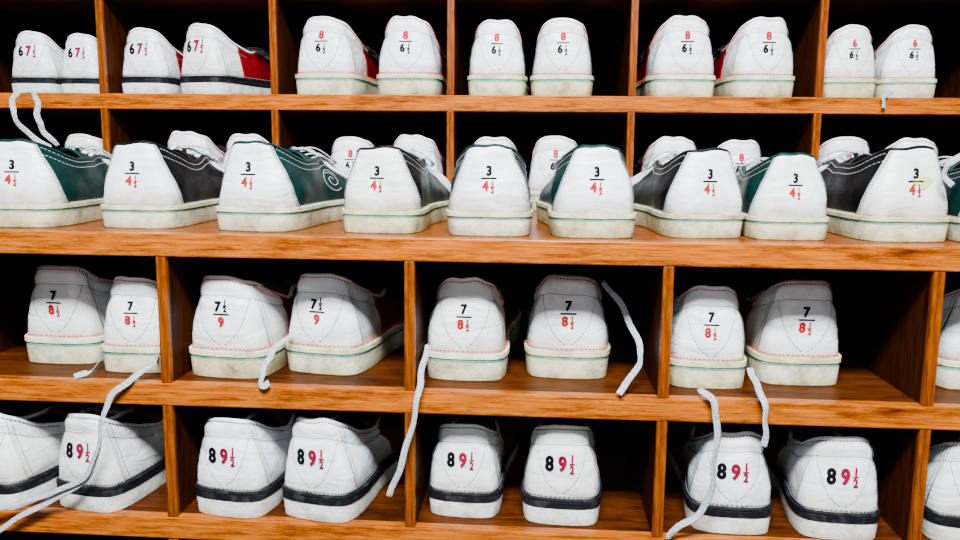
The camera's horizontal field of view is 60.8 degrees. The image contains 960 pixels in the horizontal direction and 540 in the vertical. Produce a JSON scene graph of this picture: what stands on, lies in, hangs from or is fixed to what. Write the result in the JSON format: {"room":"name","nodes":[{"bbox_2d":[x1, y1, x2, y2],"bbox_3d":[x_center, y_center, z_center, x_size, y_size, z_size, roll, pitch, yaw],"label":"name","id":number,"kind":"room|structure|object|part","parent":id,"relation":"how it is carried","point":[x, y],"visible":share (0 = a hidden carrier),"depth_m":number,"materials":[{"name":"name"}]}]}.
{"room":"bowling alley","nodes":[
{"label":"bowling alley","id":0,"kind":"room"},
{"bbox_2d":[12,33,58,77],"bbox_3d":[-0.664,-0.318,1.213,0.068,0.066,0.022,1,8,3],"label":"heels","id":1,"kind":"structure","parent":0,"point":[46,66],"depth_m":1.21,"materials":[{"name":"white leather"}]},
{"bbox_2d":[62,35,98,77],"bbox_3d":[-0.589,-0.314,1.208,0.066,0.064,0.021,1,8,5],"label":"heels","id":2,"kind":"structure","parent":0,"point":[77,64],"depth_m":1.20,"materials":[{"name":"white leather"}]},
{"bbox_2d":[123,30,170,77],"bbox_3d":[-0.492,-0.316,1.197,0.071,0.069,0.023,2,8,7],"label":"heels","id":3,"kind":"structure","parent":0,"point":[157,65],"depth_m":1.19,"materials":[{"name":"white leather"}]},
{"bbox_2d":[168,133,210,156],"bbox_3d":[-0.430,-0.163,1.204,0.082,0.078,0.026,1,8,2],"label":"heels","id":4,"kind":"structure","parent":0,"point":[175,140],"depth_m":1.19,"materials":[{"name":"white leather"}]},
{"bbox_2d":[182,26,227,75],"bbox_3d":[-0.407,-0.320,1.196,0.077,0.074,0.025,4,9,22],"label":"heels","id":5,"kind":"structure","parent":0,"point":[214,62],"depth_m":1.18,"materials":[{"name":"white leather"}]},
{"bbox_2d":[285,420,356,495],"bbox_3d":[-0.170,0.191,0.851,0.080,0.079,0.025,3,9,16],"label":"heels","id":6,"kind":"structure","parent":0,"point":[340,479],"depth_m":0.84,"materials":[{"name":"white leather"}]},
{"bbox_2d":[289,277,363,348],"bbox_3d":[-0.169,0.043,0.875,0.086,0.078,0.028,3,9,16],"label":"heels","id":7,"kind":"structure","parent":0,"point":[346,331],"depth_m":0.86,"materials":[{"name":"white leather"}]},
{"bbox_2d":[298,18,356,74],"bbox_3d":[-0.223,-0.319,1.171,0.088,0.079,0.027,2,8,10],"label":"heels","id":8,"kind":"structure","parent":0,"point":[343,60],"depth_m":1.16,"materials":[{"name":"white leather"}]},
{"bbox_2d":[345,148,420,210],"bbox_3d":[-0.102,-0.093,0.837,0.080,0.064,0.031,2,8,8],"label":"heels","id":9,"kind":"structure","parent":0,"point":[398,193],"depth_m":0.83,"materials":[{"name":"white leather"}]},
{"bbox_2d":[379,19,437,74],"bbox_3d":[-0.103,-0.317,1.162,0.086,0.080,0.027,1,8,6],"label":"heels","id":10,"kind":"structure","parent":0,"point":[426,61],"depth_m":1.15,"materials":[{"name":"white leather"}]},
{"bbox_2d":[394,137,439,171],"bbox_3d":[-0.096,-0.154,1.181,0.080,0.077,0.025,1,8,4],"label":"heels","id":11,"kind":"structure","parent":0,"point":[406,143],"depth_m":1.17,"materials":[{"name":"white leather"}]},
{"bbox_2d":[431,427,498,493],"bbox_3d":[-0.017,0.197,0.862,0.074,0.072,0.023,2,8,8],"label":"heels","id":12,"kind":"structure","parent":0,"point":[486,479],"depth_m":0.85,"materials":[{"name":"white leather"}]},
{"bbox_2d":[428,281,504,353],"bbox_3d":[-0.015,0.047,0.855,0.082,0.078,0.025,1,8,6],"label":"heels","id":13,"kind":"structure","parent":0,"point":[490,338],"depth_m":0.85,"materials":[{"name":"white leather"}]},
{"bbox_2d":[449,146,529,212],"bbox_3d":[0.009,-0.091,0.820,0.083,0.066,0.032,1,8,3],"label":"heels","id":14,"kind":"structure","parent":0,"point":[510,195],"depth_m":0.81,"materials":[{"name":"white leather"}]},
{"bbox_2d":[477,139,512,147],"bbox_3d":[0.019,-0.151,1.173,0.078,0.075,0.025,1,8,5],"label":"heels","id":15,"kind":"structure","parent":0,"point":[503,142],"depth_m":1.16,"materials":[{"name":"white leather"}]},
{"bbox_2d":[470,22,523,75],"bbox_3d":[0.024,-0.311,1.153,0.078,0.076,0.025,1,8,3],"label":"heels","id":16,"kind":"structure","parent":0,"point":[515,64],"depth_m":1.14,"materials":[{"name":"white leather"}]},
{"bbox_2d":[529,138,574,190],"bbox_3d":[0.108,-0.150,1.167,0.078,0.076,0.024,1,8,6],"label":"heels","id":17,"kind":"structure","parent":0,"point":[536,178],"depth_m":1.16,"materials":[{"name":"white leather"}]},
{"bbox_2d":[533,20,590,75],"bbox_3d":[0.116,-0.310,1.147,0.083,0.077,0.026,1,8,4],"label":"heels","id":18,"kind":"structure","parent":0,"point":[543,64],"depth_m":1.14,"materials":[{"name":"white leather"}]},
{"bbox_2d":[525,429,598,499],"bbox_3d":[0.085,0.197,0.846,0.078,0.075,0.024,2,8,7],"label":"heels","id":19,"kind":"structure","parent":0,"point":[587,484],"depth_m":0.84,"materials":[{"name":"white leather"}]},
{"bbox_2d":[528,277,606,351],"bbox_3d":[0.093,0.045,0.867,0.085,0.080,0.026,1,8,5],"label":"heels","id":20,"kind":"structure","parent":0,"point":[540,333],"depth_m":0.86,"materials":[{"name":"white leather"}]},
{"bbox_2d":[552,147,632,213],"bbox_3d":[0.114,-0.089,0.811,0.082,0.067,0.032,1,8,0],"label":"heels","id":21,"kind":"structure","parent":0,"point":[575,195],"depth_m":0.80,"materials":[{"name":"white leather"}]},
{"bbox_2d":[651,18,712,75],"bbox_3d":[0.285,-0.309,1.136,0.086,0.080,0.027,1,8,0],"label":"heels","id":22,"kind":"structure","parent":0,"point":[664,62],"depth_m":1.13,"materials":[{"name":"white leather"}]},
{"bbox_2d":[689,434,769,507],"bbox_3d":[0.257,0.200,0.831,0.080,0.077,0.025,2,8,7],"label":"heels","id":23,"kind":"structure","parent":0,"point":[733,490],"depth_m":0.82,"materials":[{"name":"white leather"}]},
{"bbox_2d":[731,19,792,75],"bbox_3d":[0.394,-0.305,1.128,0.084,0.078,0.027,0,8,-1],"label":"heels","id":24,"kind":"structure","parent":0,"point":[745,62],"depth_m":1.12,"materials":[{"name":"white leather"}]},
{"bbox_2d":[795,440,876,513],"bbox_3d":[0.362,0.203,0.820,0.078,0.076,0.024,2,8,7],"label":"heels","id":25,"kind":"structure","parent":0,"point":[812,493],"depth_m":0.81,"materials":[{"name":"white leather"}]},
{"bbox_2d":[824,27,874,78],"bbox_3d":[0.508,-0.296,1.119,0.071,0.071,0.022,1,8,4],"label":"heels","id":26,"kind":"structure","parent":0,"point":[834,66],"depth_m":1.11,"materials":[{"name":"white leather"}]},
{"bbox_2d":[879,27,934,79],"bbox_3d":[0.587,-0.294,1.114,0.071,0.071,0.022,1,8,6],"label":"heels","id":27,"kind":"structure","parent":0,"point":[892,67],"depth_m":1.11,"materials":[{"name":"white leather"}]},
{"bbox_2d":[893,140,936,151],"bbox_3d":[0.600,-0.141,1.134,0.082,0.078,0.026,2,8,8],"label":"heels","id":28,"kind":"structure","parent":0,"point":[904,144],"depth_m":1.12,"materials":[{"name":"white leather"}]},
{"bbox_2d":[925,445,959,516],"bbox_3d":[0.490,0.206,0.810,0.079,0.075,0.025,2,8,7],"label":"heels","id":29,"kind":"structure","parent":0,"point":[944,496],"depth_m":0.81,"materials":[{"name":"white leather"}]},
{"bbox_2d":[938,292,959,360],"bbox_3d":[0.515,0.054,0.838,0.081,0.080,0.025,1,8,2],"label":"heels","id":30,"kind":"structure","parent":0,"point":[949,343],"depth_m":0.84,"materials":[{"name":"white leather"}]},
{"bbox_3d":[-0.159,1.147,-0.195,6.000,0.050,4.100,1,8,4],"label":"floor","id":31,"kind":"structure","parent":0,"visible":0},
{"bbox_2d":[0,211,959,539],"bbox_3d":[-0.049,0.413,1.216,2.250,1.000,0.711,1,8,4],"label":"cubby shelf","id":32,"kind":"object","parent":31,"relation":"on","point":[888,297],"visible":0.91,"depth_m":0.84,"materials":[{"name":"brown wood"}]},
{"bbox_2d":[0,87,111,227],"bbox_3d":[-0.477,-0.140,0.991,0.105,0.150,0.307,1,8,4],"label":"shoe","id":33,"kind":"object","parent":32,"relation":"on","point":[42,185],"visible":0.8,"depth_m":0.86,"materials":[{"name":"white leather"}]},
{"bbox_2d":[0,141,68,204],"bbox_3d":[-0.484,-0.102,0.862,0.085,0.067,0.033,1,8,4],"label":"heels","id":34,"kind":"structure","parent":33,"relation":"on","point":[35,184],"depth_m":0.85,"materials":[{"name":"white leather"}]},
{"bbox_2d":[0,402,138,509],"bbox_3d":[-0.481,0.183,0.997,0.094,0.105,0.289,3,9,19],"label":"shoe","id":35,"kind":"object","parent":32,"relation":"on","point":[30,445],"visible":0.41,"depth_m":0.89,"materials":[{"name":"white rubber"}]},
{"bbox_2d":[0,417,29,484],"bbox_3d":[-0.523,0.187,0.875,0.079,0.076,0.024,3,9,19],"label":"heels","id":36,"kind":"structure","parent":35,"relation":"on","point":[11,469],"depth_m":0.86,"materials":[{"name":"white leather"}]},
{"bbox_2d":[0,276,160,532],"bbox_3d":[-0.423,0.125,0.991,0.214,0.271,0.330,1,8,4],"label":"shoe","id":37,"kind":"object","parent":32,"relation":"on","point":[131,344],"visible":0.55,"depth_m":0.86,"materials":[{"name":"white leather"}]},
{"bbox_2d":[104,280,159,347],"bbox_3d":[-0.367,0.045,0.873,0.077,0.074,0.024,1,8,4],"label":"heels","id":38,"kind":"structure","parent":37,"relation":"on","point":[143,305],"depth_m":0.86,"materials":[{"name":"white leather"}]},
{"bbox_2d":[65,134,102,155],"bbox_3d":[-0.582,-0.168,1.341,0.092,0.103,0.283,1,8,3],"label":"shoe","id":39,"kind":"object","parent":32,"relation":"on","point":[74,139],"visible":0.07,"depth_m":1.20,"materials":[{"name":"white leather"}]},
{"bbox_2d":[24,264,156,379],"bbox_3d":[-0.444,0.032,1.021,0.120,0.109,0.367,1,8,5],"label":"shoe","id":40,"kind":"object","parent":32,"relation":"on","point":[67,314],"visible":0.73,"depth_m":0.90,"materials":[{"name":"white leather"}]},
{"bbox_2d":[28,269,103,337],"bbox_3d":[-0.464,0.035,0.906,0.086,0.078,0.027,1,8,5],"label":"heels","id":41,"kind":"structure","parent":40,"relation":"on","point":[85,320],"depth_m":0.90,"materials":[{"name":"white leather"}]},
{"bbox_2d":[56,404,165,512],"bbox_3d":[-0.380,0.184,0.993,0.094,0.105,0.289,3,9,17],"label":"shoe","id":42,"kind":"object","parent":32,"relation":"on","point":[130,466],"visible":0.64,"depth_m":0.87,"materials":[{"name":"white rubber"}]},
{"bbox_2d":[59,417,126,486],"bbox_3d":[-0.418,0.189,0.870,0.078,0.075,0.024,3,9,16],"label":"heels","id":43,"kind":"structure","parent":42,"relation":"on","point":[107,471],"depth_m":0.86,"materials":[{"name":"white leather"}]},
{"bbox_2d":[100,140,226,228],"bbox_3d":[-0.347,-0.109,0.994,0.098,0.092,0.301,1,8,6],"label":"shoe","id":44,"kind":"object","parent":32,"relation":"on","point":[148,185],"visible":0.91,"depth_m":0.86,"materials":[{"name":"white leather"}]},
{"bbox_2d":[103,143,183,205],"bbox_3d":[-0.360,-0.101,0.864,0.083,0.066,0.033,1,8,6],"label":"heels","id":45,"kind":"structure","parent":44,"relation":"on","point":[155,187],"depth_m":0.85,"materials":[{"name":"white leather"}]},
{"bbox_2d":[167,131,226,163],"bbox_3d":[-0.427,-0.169,1.338,0.098,0.109,0.301,1,8,2],"label":"shoe","id":46,"kind":"object","parent":32,"relation":"on","point":[188,138],"visible":0.21,"depth_m":1.20,"materials":[{"name":"white leather"}]},
{"bbox_2d":[189,274,299,378],"bbox_3d":[-0.240,0.038,0.996,0.103,0.108,0.315,2,8,10],"label":"shoe","id":47,"kind":"object","parent":32,"relation":"on","point":[237,322],"visible":0.77,"depth_m":0.85,"materials":[{"name":"white leather"}]},
{"bbox_2d":[192,279,270,351],"bbox_3d":[-0.265,0.045,0.857,0.085,0.077,0.027,2,8,10],"label":"heels","id":48,"kind":"structure","parent":47,"relation":"on","point":[252,333],"depth_m":0.85,"materials":[{"name":"white leather"}]},
{"bbox_2d":[223,134,268,164],"bbox_3d":[-0.333,-0.164,1.327,0.094,0.106,0.289,1,8,4],"label":"shoe","id":49,"kind":"object","parent":32,"relation":"on","point":[235,137],"visible":0.12,"depth_m":1.19,"materials":[{"name":"white leather"}]},
{"bbox_2d":[195,408,337,518],"bbox_3d":[-0.234,0.187,0.985,0.094,0.105,0.289,2,8,13],"label":"shoe","id":50,"kind":"object","parent":32,"relation":"on","point":[242,463],"visible":0.69,"depth_m":0.85,"materials":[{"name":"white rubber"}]},
{"bbox_2d":[198,421,268,491],"bbox_3d":[-0.263,0.192,0.858,0.079,0.075,0.025,2,8,13],"label":"heels","id":51,"kind":"structure","parent":50,"relation":"on","point":[251,475],"depth_m":0.85,"materials":[{"name":"white leather"}]},
{"bbox_2d":[215,140,350,231],"bbox_3d":[-0.206,-0.106,0.975,0.100,0.093,0.306,2,8,12],"label":"shoe","id":52,"kind":"object","parent":32,"relation":"on","point":[266,187],"visible":0.96,"depth_m":0.84,"materials":[{"name":"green leather"}]},
{"bbox_2d":[219,143,299,207],"bbox_3d":[-0.233,-0.098,0.845,0.085,0.067,0.033,2,8,12],"label":"heels","id":53,"kind":"structure","parent":52,"relation":"on","point":[270,187],"depth_m":0.83,"materials":[{"name":"white leather"}]},
{"bbox_2d":[258,272,403,389],"bbox_3d":[-0.137,0.042,0.983,0.106,0.110,0.376,3,9,15],"label":"shoe","id":54,"kind":"object","parent":32,"relation":"on","point":[342,319],"visible":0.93,"depth_m":0.87,"materials":[{"name":"white leather"}]},
{"bbox_2d":[282,411,404,522],"bbox_3d":[-0.132,0.187,0.978,0.096,0.110,0.295,3,9,16],"label":"shoe","id":55,"kind":"object","parent":32,"relation":"on","point":[337,465],"visible":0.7,"depth_m":0.85,"materials":[{"name":"white leather"}]},
{"bbox_2d":[330,137,373,169],"bbox_3d":[-0.182,-0.160,1.314,0.092,0.103,0.283,1,8,2],"label":"shoe","id":56,"kind":"object","parent":32,"relation":"on","point":[344,150],"visible":0.27,"depth_m":1.18,"materials":[{"name":"white leather"}]},
{"bbox_2d":[341,145,450,233],"bbox_3d":[-0.085,-0.101,0.962,0.094,0.089,0.289,2,8,8],"label":"shoe","id":57,"kind":"object","parent":32,"relation":"on","point":[389,189],"visible":0.99,"depth_m":0.83,"materials":[{"name":"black leather"}]},
{"bbox_2d":[393,134,446,177],"bbox_3d":[-0.087,-0.161,1.313,0.096,0.107,0.295,1,8,4],"label":"shoe","id":58,"kind":"object","parent":32,"relation":"on","point":[428,147],"visible":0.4,"depth_m":1.17,"materials":[{"name":"white leather"}]},
{"bbox_2d":[386,276,521,496],"bbox_3d":[-0.007,0.098,0.968,0.108,0.216,0.358,2,8,10],"label":"shoe","id":59,"kind":"object","parent":32,"relation":"on","point":[474,323],"visible":1,"depth_m":0.85,"materials":[{"name":"white leather"}]},
{"bbox_2d":[428,414,520,518],"bbox_3d":[0.000,0.192,0.983,0.088,0.101,0.272,2,8,8],"label":"shoe","id":60,"kind":"object","parent":32,"relation":"on","point":[473,455],"visible":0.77,"depth_m":0.86,"materials":[{"name":"white leather"}]},
{"bbox_2d":[0,0,959,183],"bbox_3d":[-0.029,-0.265,1.310,2.250,0.315,0.350,1,8,4],"label":"cubby shelf","id":61,"kind":"object","parent":32,"relation":"on","point":[619,32],"visible":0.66,"depth_m":1.24,"materials":[{"name":"brown wood"}]},
{"bbox_2d":[10,31,63,92],"bbox_3d":[-0.657,-0.323,1.325,0.081,0.092,0.249,1,8,3],"label":"shoe","id":62,"kind":"object","parent":61,"relation":"on","point":[38,60],"visible":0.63,"depth_m":1.21,"materials":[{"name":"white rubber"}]},
{"bbox_2d":[60,33,99,92],"bbox_3d":[-0.580,-0.319,1.317,0.079,0.089,0.243,1,8,5],"label":"shoe","id":63,"kind":"object","parent":61,"relation":"on","point":[80,73],"visible":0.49,"depth_m":1.20,"materials":[{"name":"white leather"}]},
{"bbox_2d":[121,27,183,93],"bbox_3d":[-0.477,-0.321,1.312,0.085,0.096,0.260,2,8,7],"label":"shoe","id":64,"kind":"object","parent":61,"relation":"on","point":[152,65],"visible":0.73,"depth_m":1.19,"materials":[{"name":"white leather"}]},
{"bbox_2d":[179,23,270,93],"bbox_3d":[-0.360,-0.324,1.314,0.092,0.103,0.283,4,9,22],"label":"shoe","id":65,"kind":"object","parent":61,"relation":"on","point":[213,63],"visible":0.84,"depth_m":1.19,"materials":[{"name":"white leather"}]},
{"bbox_2d":[295,16,379,94],"bbox_3d":[-0.198,-0.326,1.313,0.105,0.110,0.324,2,8,10],"label":"shoe","id":66,"kind":"object","parent":61,"relation":"on","point":[333,60],"visible":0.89,"depth_m":1.16,"materials":[{"name":"white leather"}]},
{"bbox_2d":[377,16,446,94],"bbox_3d":[-0.088,-0.324,1.304,0.104,0.111,0.318,1,8,6],"label":"shoe","id":67,"kind":"object","parent":61,"relation":"on","point":[411,62],"visible":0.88,"depth_m":1.16,"materials":[{"name":"white leather"}]},
{"bbox_2d":[467,20,528,95],"bbox_3d":[0.032,-0.316,1.282,0.094,0.106,0.289,1,8,3],"label":"shoe","id":68,"kind":"object","parent":61,"relation":"on","point":[497,61],"visible":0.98,"depth_m":1.15,"materials":[{"name":"white leather"}]},
{"bbox_2d":[530,18,593,95],"bbox_3d":[0.126,-0.317,1.284,0.100,0.108,0.306,1,8,4],"label":"shoe","id":69,"kind":"object","parent":61,"relation":"on","point":[562,65],"visible":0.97,"depth_m":1.14,"materials":[{"name":"white leather"}]},
{"bbox_2d":[636,15,715,96],"bbox_3d":[0.285,-0.316,1.278,0.104,0.111,0.318,1,8,0],"label":"shoe","id":70,"kind":"object","parent":61,"relation":"on","point":[678,60],"visible":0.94,"depth_m":1.13,"materials":[{"name":"white leather"}]},
{"bbox_2d":[712,17,794,96],"bbox_3d":[0.391,-0.312,1.268,0.102,0.109,0.312,0,8,-1],"label":"shoe","id":71,"kind":"object","parent":61,"relation":"on","point":[757,61],"visible":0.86,"depth_m":1.12,"materials":[{"name":"white leather"}]},
{"bbox_2d":[823,25,893,108],"bbox_3d":[0.519,-0.292,1.224,0.090,0.113,0.283,1,8,4],"label":"shoe","id":72,"kind":"object","parent":61,"relation":"on","point":[849,61],"visible":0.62,"depth_m":1.11,"materials":[{"name":"white leather"}]},
{"bbox_2d":[873,25,936,97],"bbox_3d":[0.599,-0.299,1.230,0.085,0.098,0.260,1,8,6],"label":"shoe","id":73,"kind":"object","parent":61,"relation":"on","point":[904,64],"visible":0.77,"depth_m":1.11,"materials":[{"name":"white leather"}]},
{"bbox_2d":[446,144,532,236],"bbox_3d":[0.016,-0.099,0.951,0.098,0.092,0.300,1,8,3],"label":"shoe","id":74,"kind":"object","parent":32,"relation":"on","point":[490,195],"visible":1,"depth_m":0.81,"materials":[{"name":"white leather"}]},
{"bbox_2d":[474,137,516,150],"bbox_3d":[0.029,-0.157,1.302,0.094,0.104,0.289,1,8,5],"label":"shoe","id":75,"kind":"object","parent":32,"relation":"on","point":[484,140],"visible":0.07,"depth_m":1.16,"materials":[{"name":"white leather"}]},
{"bbox_3d":[-0.043,0.150,1.228,2.250,0.437,0.010,1,8,4],"label":"panel","id":76,"kind":"part","parent":32,"relation":"part of","materials":[{"name":"brown wood"}]},
{"bbox_2d":[528,136,576,210],"bbox_3d":[0.122,-0.156,1.296,0.094,0.107,0.289,1,8,6],"label":"shoe","id":77,"kind":"object","parent":32,"relation":"on","point":[547,150],"visible":0.52,"depth_m":1.16,"materials":[{"name":"white leather"}]},
{"bbox_2d":[521,417,601,525],"bbox_3d":[0.101,0.192,0.974,0.093,0.105,0.286,2,8,7],"label":"shoe","id":78,"kind":"object","parent":32,"relation":"on","point":[561,485],"visible":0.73,"depth_m":0.84,"materials":[{"name":"white leather"}]},
{"bbox_2d":[524,273,642,394],"bbox_3d":[0.117,0.043,0.974,0.127,0.111,0.373,1,8,5],"label":"shoe","id":79,"kind":"object","parent":32,"relation":"on","point":[566,338],"visible":1,"depth_m":0.86,"materials":[{"name":"white leather"}]},
{"bbox_2d":[535,144,636,238],"bbox_3d":[0.115,-0.097,0.940,0.096,0.092,0.295,1,8,0],"label":"shoe","id":80,"kind":"object","parent":32,"relation":"on","point":[589,193],"visible":1,"depth_m":0.80,"materials":[{"name":"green leather"}]},
{"bbox_2d":[633,136,695,176],"bbox_3d":[0.280,-0.154,1.291,0.098,0.107,0.300,1,8,3],"label":"shoe","id":81,"kind":"object","parent":32,"relation":"on","point":[671,144],"visible":0.31,"depth_m":1.15,"materials":[{"name":"white leather"}]},
{"bbox_2d":[646,139,695,169],"bbox_3d":[0.274,-0.147,1.156,0.082,0.077,0.026,1,8,3],"label":"heels","id":82,"kind":"structure","parent":81,"relation":"on","point":[679,145],"depth_m":1.15,"materials":[{"name":"white leather"}]},
{"bbox_2d":[630,147,743,238],"bbox_3d":[0.221,-0.096,0.945,0.092,0.090,0.283,0,8,-3],"label":"shoe","id":83,"kind":"object","parent":32,"relation":"on","point":[695,194],"visible":0.91,"depth_m":0.81,"materials":[{"name":"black leather"}]},
{"bbox_2d":[663,150,741,214],"bbox_3d":[0.227,-0.088,0.822,0.078,0.065,0.031,0,8,-3],"label":"heels","id":84,"kind":"structure","parent":83,"relation":"on","point":[687,196],"depth_m":0.81,"materials":[{"name":"white leather"}]},
{"bbox_2d":[665,285,746,538],"bbox_3d":[0.241,0.123,0.947,0.091,0.247,0.332,1,8,4],"label":"shoe","id":85,"kind":"object","parent":32,"relation":"on","point":[707,336],"visible":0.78,"depth_m":0.83,"materials":[{"name":"white leather"}]},
{"bbox_2d":[671,289,743,361],"bbox_3d":[0.234,0.055,0.834,0.077,0.076,0.025,1,8,4],"label":"heels","id":86,"kind":"structure","parent":85,"relation":"on","point":[683,344],"depth_m":0.83,"materials":[{"name":"white leather"}]},
{"bbox_2d":[666,421,772,534],"bbox_3d":[0.273,0.195,0.962,0.096,0.107,0.295,2,8,7],"label":"shoe","id":87,"kind":"object","parent":32,"relation":"on","point":[741,503],"visible":0.8,"depth_m":0.82,"materials":[{"name":"white leather"}]},
{"bbox_2d":[718,140,760,171],"bbox_3d":[0.374,-0.149,1.279,0.094,0.103,0.289,1,8,5],"label":"shoe","id":88,"kind":"object","parent":32,"relation":"on","point":[740,150],"visible":0.17,"depth_m":1.14,"materials":[{"name":"white leather"}]},
{"bbox_2d":[734,152,829,240],"bbox_3d":[0.314,-0.090,0.929,0.088,0.086,0.272,1,8,3],"label":"shoe","id":89,"kind":"object","parent":32,"relation":"on","point":[786,192],"visible":0.87,"depth_m":0.80,"materials":[{"name":"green leather"}]},
{"bbox_2d":[748,155,825,217],"bbox_3d":[0.308,-0.083,0.810,0.075,0.062,0.029,1,8,3],"label":"heels","id":90,"kind":"structure","parent":89,"relation":"on","point":[773,199],"depth_m":0.80,"materials":[{"name":"white leather"}]},
{"bbox_2d":[729,277,840,447],"bbox_3d":[0.328,0.070,0.956,0.119,0.152,0.374,1,8,3],"label":"shoe","id":91,"kind":"object","parent":32,"relation":"on","point":[790,329],"visible":0.89,"depth_m":0.84,"materials":[{"name":"white leather"}]},
{"bbox_2d":[756,283,837,357],"bbox_3d":[0.335,0.051,0.850,0.083,0.079,0.026,1,8,3],"label":"heels","id":92,"kind":"structure","parent":91,"relation":"on","point":[774,338],"depth_m":0.84,"materials":[{"name":"white leather"}]},
{"bbox_2d":[749,424,879,539],"bbox_3d":[0.377,0.198,0.949,0.094,0.106,0.289,2,8,7],"label":"shoe","id":93,"kind":"object","parent":32,"relation":"on","point":[824,479],"visible":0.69,"depth_m":0.82,"materials":[{"name":"white leather"}]},
{"bbox_2d":[818,137,869,165],"bbox_3d":[0.524,-0.150,1.277,0.100,0.109,0.306,1,8,6],"label":"shoe","id":94,"kind":"object","parent":32,"relation":"on","point":[839,143],"visible":0.12,"depth_m":1.13,"materials":[{"name":"white leather"}]},
{"bbox_2d":[817,145,959,242],"bbox_3d":[0.417,-0.094,0.934,0.100,0.094,0.314,0,8,-2],"label":"shoe","id":95,"kind":"object","parent":32,"relation":"on","point":[889,194],"visible":0.8,"depth_m":0.80,"materials":[{"name":"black leather"}]},
{"bbox_2d":[856,148,947,216],"bbox_3d":[0.421,-0.086,0.805,0.085,0.068,0.033,0,8,-2],"label":"heels","id":96,"kind":"structure","parent":95,"relation":"on","point":[889,195],"depth_m":0.79,"materials":[{"name":"white leather"}]},
{"bbox_2d":[871,138,937,154],"bbox_3d":[0.619,-0.147,1.267,0.098,0.108,0.301,2,8,8],"label":"shoe","id":97,"kind":"object","parent":32,"relation":"on","point":[905,142],"visible":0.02,"depth_m":1.12,"materials":[{"name":"white leather"}]},
{"bbox_2d":[922,430,959,539],"bbox_3d":[0.505,0.201,0.939,0.094,0.106,0.289,2,8,7],"label":"shoe","id":98,"kind":"object","parent":32,"relation":"on","point":[941,516],"visible":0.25,"depth_m":0.81,"materials":[{"name":"white leather"}]},
{"bbox_2d":[935,288,959,389],"bbox_3d":[0.519,0.048,0.971,0.097,0.111,0.298,1,8,2],"label":"shoe","id":99,"kind":"object","parent":32,"relation":"on","point":[948,364],"visible":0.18,"depth_m":0.84,"materials":[{"name":"white leather"}]},
{"bbox_2d":[939,156,959,241],"bbox_3d":[0.518,-0.087,0.912,0.094,0.089,0.289,1,8,4],"label":"shoe","id":100,"kind":"object","parent":32,"relation":"on","point":[953,193],"visible":0.19,"depth_m":0.82,"materials":[{"name":"green leather"}]}
]}

